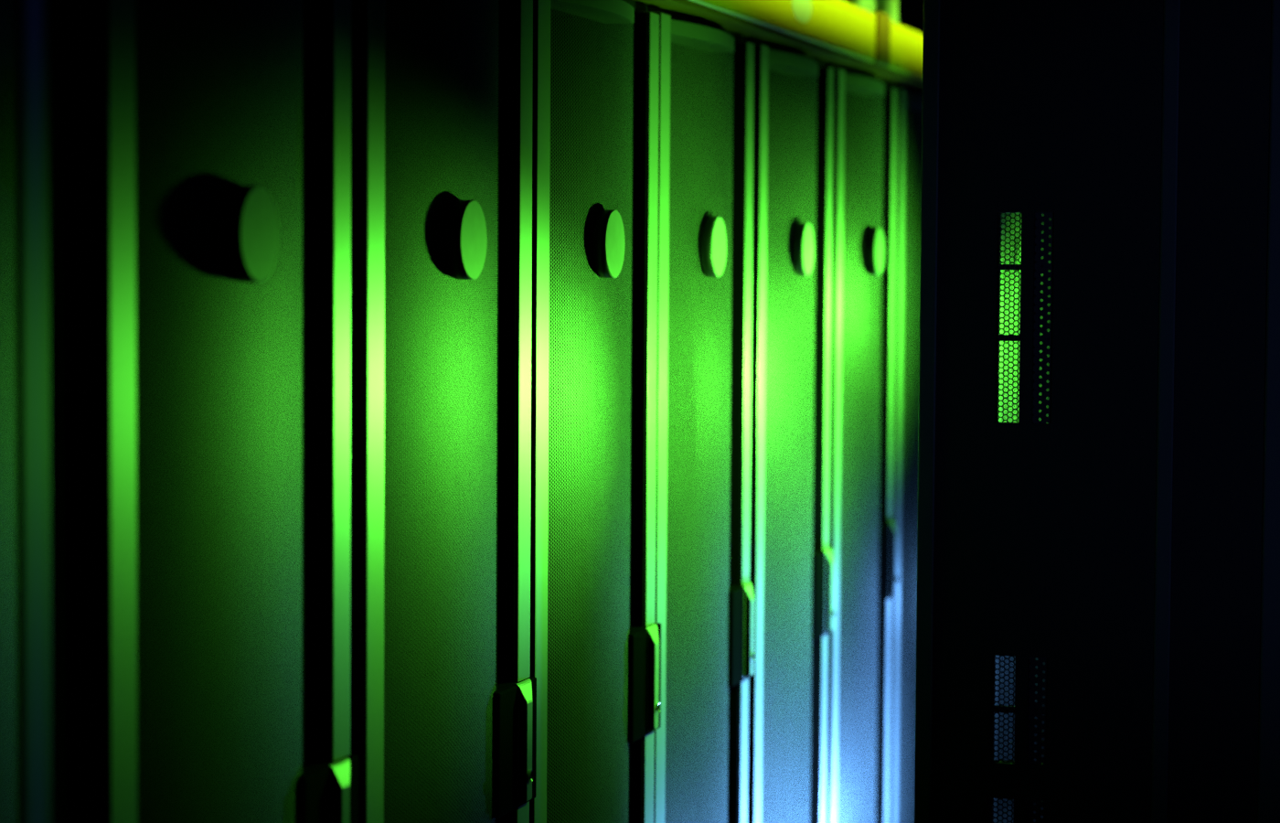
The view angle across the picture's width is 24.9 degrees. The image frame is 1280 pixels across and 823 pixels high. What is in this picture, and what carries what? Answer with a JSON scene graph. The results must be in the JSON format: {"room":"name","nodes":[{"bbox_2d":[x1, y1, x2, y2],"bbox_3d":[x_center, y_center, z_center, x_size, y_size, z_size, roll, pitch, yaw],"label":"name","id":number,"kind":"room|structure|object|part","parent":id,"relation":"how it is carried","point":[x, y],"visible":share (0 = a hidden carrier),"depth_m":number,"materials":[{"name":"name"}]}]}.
{"room":"server room","nodes":[
{"label":"server room","id":0,"kind":"room"},
{"bbox_2d":[897,0,923,33],"bbox_3d":[2.338,-0.427,11.339,5.800,2.900,0.100,1,3,16],"label":"wall","id":1,"kind":"structure","parent":0,"point":[910,12],"depth_m":11.59,"materials":[{"name":"black"}]},
{"bbox_2d":[1033,802,1043,821],"bbox_3d":[0.376,1.406,4.650,5.800,0.100,14.000,1,3,16],"label":"floor","id":2,"kind":"structure","parent":0,"point":[1034,804],"depth_m":8.43,"materials":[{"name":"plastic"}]},
{"bbox_2d":[0,0,62,822],"bbox_3d":[-1.063,0.466,2.489,1.088,1.980,0.595,1,3,16],"label":"rack","id":3,"kind":"object","parent":2,"relation":"on","point":[30,421],"visible":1,"depth_m":2.50,"materials":[{"name":"metal"}]},
{"bbox_3d":[-0.581,0.457,2.307,0.022,1.859,0.402,1,3,16],"label":"perforated panel","id":4,"kind":"part","parent":3,"relation":"part of","materials":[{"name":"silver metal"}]},
{"bbox_3d":[-0.608,0.454,2.357,0.056,1.903,0.586,1,3,16],"label":"door","id":5,"kind":"part","parent":3,"relation":"part of","materials":[{"name":"metal"}]},
{"bbox_2d":[59,0,358,822],"bbox_3d":[-0.890,0.436,3.090,1.088,1.980,0.595,1,3,16],"label":"rack","id":6,"kind":"object","parent":2,"relation":"on","point":[205,145],"visible":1,"depth_m":2.91,"materials":[{"name":"black metal"}]},
{"bbox_3d":[-0.407,0.427,2.908,0.022,1.859,0.402,1,3,16],"label":"perforated panel","id":7,"kind":"part","parent":6,"relation":"part of","materials":[{"name":"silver metal"}]},
{"bbox_3d":[-0.323,0.462,3.175,0.015,0.159,0.054,1,3,16],"label":"handle","id":8,"kind":"part","parent":6,"relation":"part of","materials":[{"name":"grey metal"}]},
{"bbox_2d":[350,0,536,822],"bbox_3d":[-0.713,0.406,3.703,1.088,1.980,0.595,1,3,16],"label":"rack","id":9,"kind":"object","parent":2,"relation":"on","point":[443,693],"visible":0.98,"depth_m":3.59,"materials":[{"name":"metal"}]},
{"bbox_3d":[-0.230,0.397,3.521,0.022,1.859,0.402,1,3,16],"label":"perforated panel","id":10,"kind":"part","parent":9,"relation":"part of","materials":[{"name":"silver metal"}]},
{"bbox_3d":[-0.258,0.394,3.571,0.056,1.903,0.586,1,3,16],"label":"door","id":11,"kind":"part","parent":9,"relation":"part of","materials":[{"name":"metal"}]},
{"bbox_3d":[-0.146,0.432,3.789,0.015,0.159,0.054,1,3,16],"label":"handle","id":12,"kind":"part","parent":9,"relation":"part of","materials":[{"name":"metal"}]},
{"bbox_2d":[529,0,661,822],"bbox_3d":[-0.544,0.377,4.290,1.088,1.980,0.595,1,3,16],"label":"rack","id":13,"kind":"object","parent":2,"relation":"on","point":[595,634],"visible":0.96,"depth_m":4.21,"materials":[{"name":"grey metal"}]},
{"bbox_3d":[-0.061,0.368,4.108,0.022,1.859,0.402,1,3,16],"label":"perforated panel","id":14,"kind":"part","parent":13,"relation":"part of","materials":[{"name":"silver metal"}]},
{"bbox_3d":[-0.074,-0.572,4.065,0.065,0.022,0.402,1,3,16],"label":"door rail","id":15,"kind":"part","parent":13,"relation":"part of","materials":[{"name":"metal"}]},
{"bbox_3d":[-0.088,0.365,4.157,0.056,1.903,0.586,1,3,16],"label":"door","id":16,"kind":"part","parent":13,"relation":"part of","materials":[{"name":"grey metal"}]},
{"bbox_3d":[-0.092,-0.595,4.111,0.045,0.014,0.595,1,3,16],"label":"rail","id":17,"kind":"part","parent":13,"relation":"part of","materials":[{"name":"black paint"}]},
{"bbox_3d":[0.023,0.403,4.375,0.015,0.159,0.054,1,3,16],"label":"handle","id":18,"kind":"part","parent":13,"relation":"part of","materials":[{"name":"metal"}]},
{"bbox_2d":[647,5,755,822],"bbox_3d":[-0.378,0.348,4.865,1.088,1.980,0.595,1,3,16],"label":"rack","id":19,"kind":"object","parent":2,"relation":"on","point":[705,594],"visible":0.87,"depth_m":4.77,"materials":[{"name":"metal"}]},
{"bbox_3d":[0.074,-0.624,4.686,0.045,0.014,0.595,1,3,16],"label":"rail","id":20,"kind":"part","parent":19,"relation":"part of","materials":[{"name":"metal"}]},
{"bbox_3d":[0.105,0.340,4.683,0.022,1.859,0.402,1,3,16],"label":"perforated panel","id":21,"kind":"part","parent":19,"relation":"part of","materials":[{"name":"silver metal"}]},
{"bbox_3d":[0.091,-0.600,4.640,0.065,0.022,0.402,1,3,16],"label":"door rail","id":22,"kind":"part","parent":19,"relation":"part of","materials":[{"name":"metal"}]},
{"bbox_3d":[0.077,0.337,4.732,0.056,1.903,0.586,1,3,16],"label":"door","id":23,"kind":"part","parent":19,"relation":"part of","materials":[{"name":"grey metal"}]},
{"bbox_3d":[0.189,0.374,4.950,0.015,0.159,0.054,1,3,16],"label":"handle","id":24,"kind":"part","parent":19,"relation":"part of","materials":[{"name":"grey metal"}]},
{"bbox_2d":[743,37,834,822],"bbox_3d":[-0.201,0.318,5.479,1.088,1.980,0.595,1,3,16],"label":"rack","id":25,"kind":"object","parent":2,"relation":"on","point":[792,558],"visible":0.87,"depth_m":5.33,"materials":[{"name":"metal"}]},
{"bbox_2d":[632,0,923,92],"bbox_3d":[0.167,-0.707,5.074,0.208,0.112,7.500,1,3,16],"label":"duct","id":26,"kind":"object","parent":25,"relation":"on","point":[841,33],"visible":0.5,"depth_m":5.36,"materials":[{"name":"yellow metal"}]},
{"bbox_3d":[0.251,-0.654,5.300,0.045,0.014,0.595,1,3,16],"label":"rail","id":27,"kind":"part","parent":25,"relation":"part of","materials":[{"name":"black metal"}]},
{"bbox_3d":[0.282,0.309,5.297,0.022,1.859,0.402,1,3,16],"label":"perforated panel","id":28,"kind":"part","parent":25,"relation":"part of","materials":[{"name":"silver metal"}]},
{"bbox_3d":[0.269,-0.630,5.254,0.065,0.022,0.402,1,3,16],"label":"door rail","id":29,"kind":"part","parent":25,"relation":"part of","materials":[{"name":"metal"}]},
{"bbox_3d":[0.255,0.306,5.346,0.056,1.903,0.586,1,3,16],"label":"door","id":30,"kind":"part","parent":25,"relation":"part of","materials":[{"name":"metal"}]},
{"bbox_3d":[0.366,0.344,5.564,0.015,0.159,0.054,1,3,16],"label":"handle","id":31,"kind":"part","parent":25,"relation":"part of","materials":[{"name":"metal"}]},
{"bbox_2d":[823,62,898,822],"bbox_3d":[-0.025,0.288,6.090,1.088,1.980,0.595,1,3,16],"label":"rack","id":32,"kind":"object","parent":2,"relation":"on","point":[863,534],"visible":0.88,"depth_m":5.93,"materials":[{"name":"metal"}]},
{"bbox_3d":[0.427,-0.684,5.912,0.045,0.014,0.595,1,3,16],"label":"rail","id":33,"kind":"part","parent":32,"relation":"part of","materials":[{"name":"metal"}]},
{"bbox_3d":[0.458,0.279,5.908,0.022,1.859,0.402,1,3,16],"label":"perforated panel","id":34,"kind":"part","parent":32,"relation":"part of","materials":[{"name":"silver metal"}]},
{"bbox_3d":[0.445,-0.661,5.866,0.065,0.022,0.402,1,3,16],"label":"door rail","id":35,"kind":"part","parent":32,"relation":"part of","materials":[{"name":"metal"}]},
{"bbox_3d":[0.431,0.276,5.958,0.056,1.903,0.586,1,3,16],"label":"door","id":36,"kind":"part","parent":32,"relation":"part of","materials":[{"name":"metal"}]},
{"bbox_3d":[0.542,0.314,6.175,0.015,0.159,0.054,1,3,16],"label":"handle","id":37,"kind":"part","parent":32,"relation":"part of","materials":[{"name":"metal"}]},
{"bbox_2d":[888,82,922,822],"bbox_3d":[0.151,0.258,6.698,1.088,1.980,0.595,1,3,16],"label":"rack","id":38,"kind":"object","parent":2,"relation":"on","point":[909,101],"visible":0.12,"depth_m":6.36,"materials":[{"name":"metal"}]},
{"bbox_3d":[0.603,-0.714,6.519,0.045,0.014,0.595,1,3,16],"label":"rail","id":39,"kind":"part","parent":38,"relation":"part of","materials":[{"name":"black metal"}]},
{"bbox_3d":[0.606,0.246,6.565,0.056,1.903,0.586,1,3,16],"label":"door","id":40,"kind":"part","parent":38,"relation":"part of","materials":[{"name":"grey metal"}]},
{"bbox_3d":[0.620,-0.691,6.473,0.065,0.022,0.402,1,3,16],"label":"door rail","id":41,"kind":"part","parent":38,"relation":"part of","materials":[{"name":"metal"}]},
{"bbox_2d":[992,212,1021,822],"bbox_3d":[0.516,0.195,7.965,1.088,1.980,0.595,1,3,16],"label":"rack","id":42,"kind":"object","parent":2,"relation":"on","point":[1008,218],"visible":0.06,"depth_m":7.75,"materials":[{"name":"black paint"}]},
{"bbox_3d":[0.973,1.125,7.836,0.065,0.022,0.402,1,3,16],"label":"door rail","id":43,"kind":"part","parent":42,"relation":"part of","materials":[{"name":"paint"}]},
{"bbox_2d":[1034,213,1051,760],"bbox_3d":[0.694,0.165,8.579,1.088,1.980,0.595,1,3,16],"label":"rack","id":44,"kind":"object","parent":2,"relation":"on","point":[1042,215],"visible":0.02,"depth_m":8.36,"materials":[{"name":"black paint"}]},
{"bbox_2d":[914,0,1279,822],"bbox_3d":[0.793,0.242,3.862,0.852,2.310,0.046,1,3,16],"label":"rack","id":45,"kind":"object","parent":2,"relation":"on","point":[1126,542],"depth_m":3.88,"materials":[{"name":"metal"}]},
{"bbox_3d":[0.550,0.237,3.932,0.298,2.190,0.030,1,3,16],"label":"panel","id":46,"kind":"part","parent":45,"relation":"part of","materials":[{"name":"black metal"}]},
{"bbox_3d":[0.771,0.242,3.869,0.118,2.190,0.026,1,3,16],"label":"panel","id":47,"kind":"part","parent":45,"relation":"part of","materials":[{"name":"black metal"}]},
{"bbox_3d":[0.396,-1.590,4.496,5.800,0.100,14.000,1,3,16],"label":"ceiling","id":48,"kind":"structure","parent":0,"visible":0},
{"bbox_2d":[843,0,867,10],"bbox_3d":[0.434,-1.157,5.784,0.058,0.895,0.060,1,3,16],"label":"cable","id":49,"kind":"object","parent":48,"relation":"hanging from","point":[863,4],"visible":0.2,"depth_m":5.79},
{"bbox_2d":[867,0,874,12],"bbox_3d":[0.470,-1.164,5.926,0.067,0.894,0.056,1,3,16],"label":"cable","id":50,"kind":"object","parent":48,"relation":"hanging from","point":[870,3],"visible":0.09,"depth_m":5.92,"materials":[{"name":"plastic"}]},
{"bbox_2d":[874,0,898,23],"bbox_3d":[0.517,-1.172,6.094,0.065,0.895,0.056,1,3,16],"label":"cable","id":51,"kind":"object","parent":48,"relation":"hanging from","point":[890,7],"visible":0.12,"depth_m":6.09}
]}

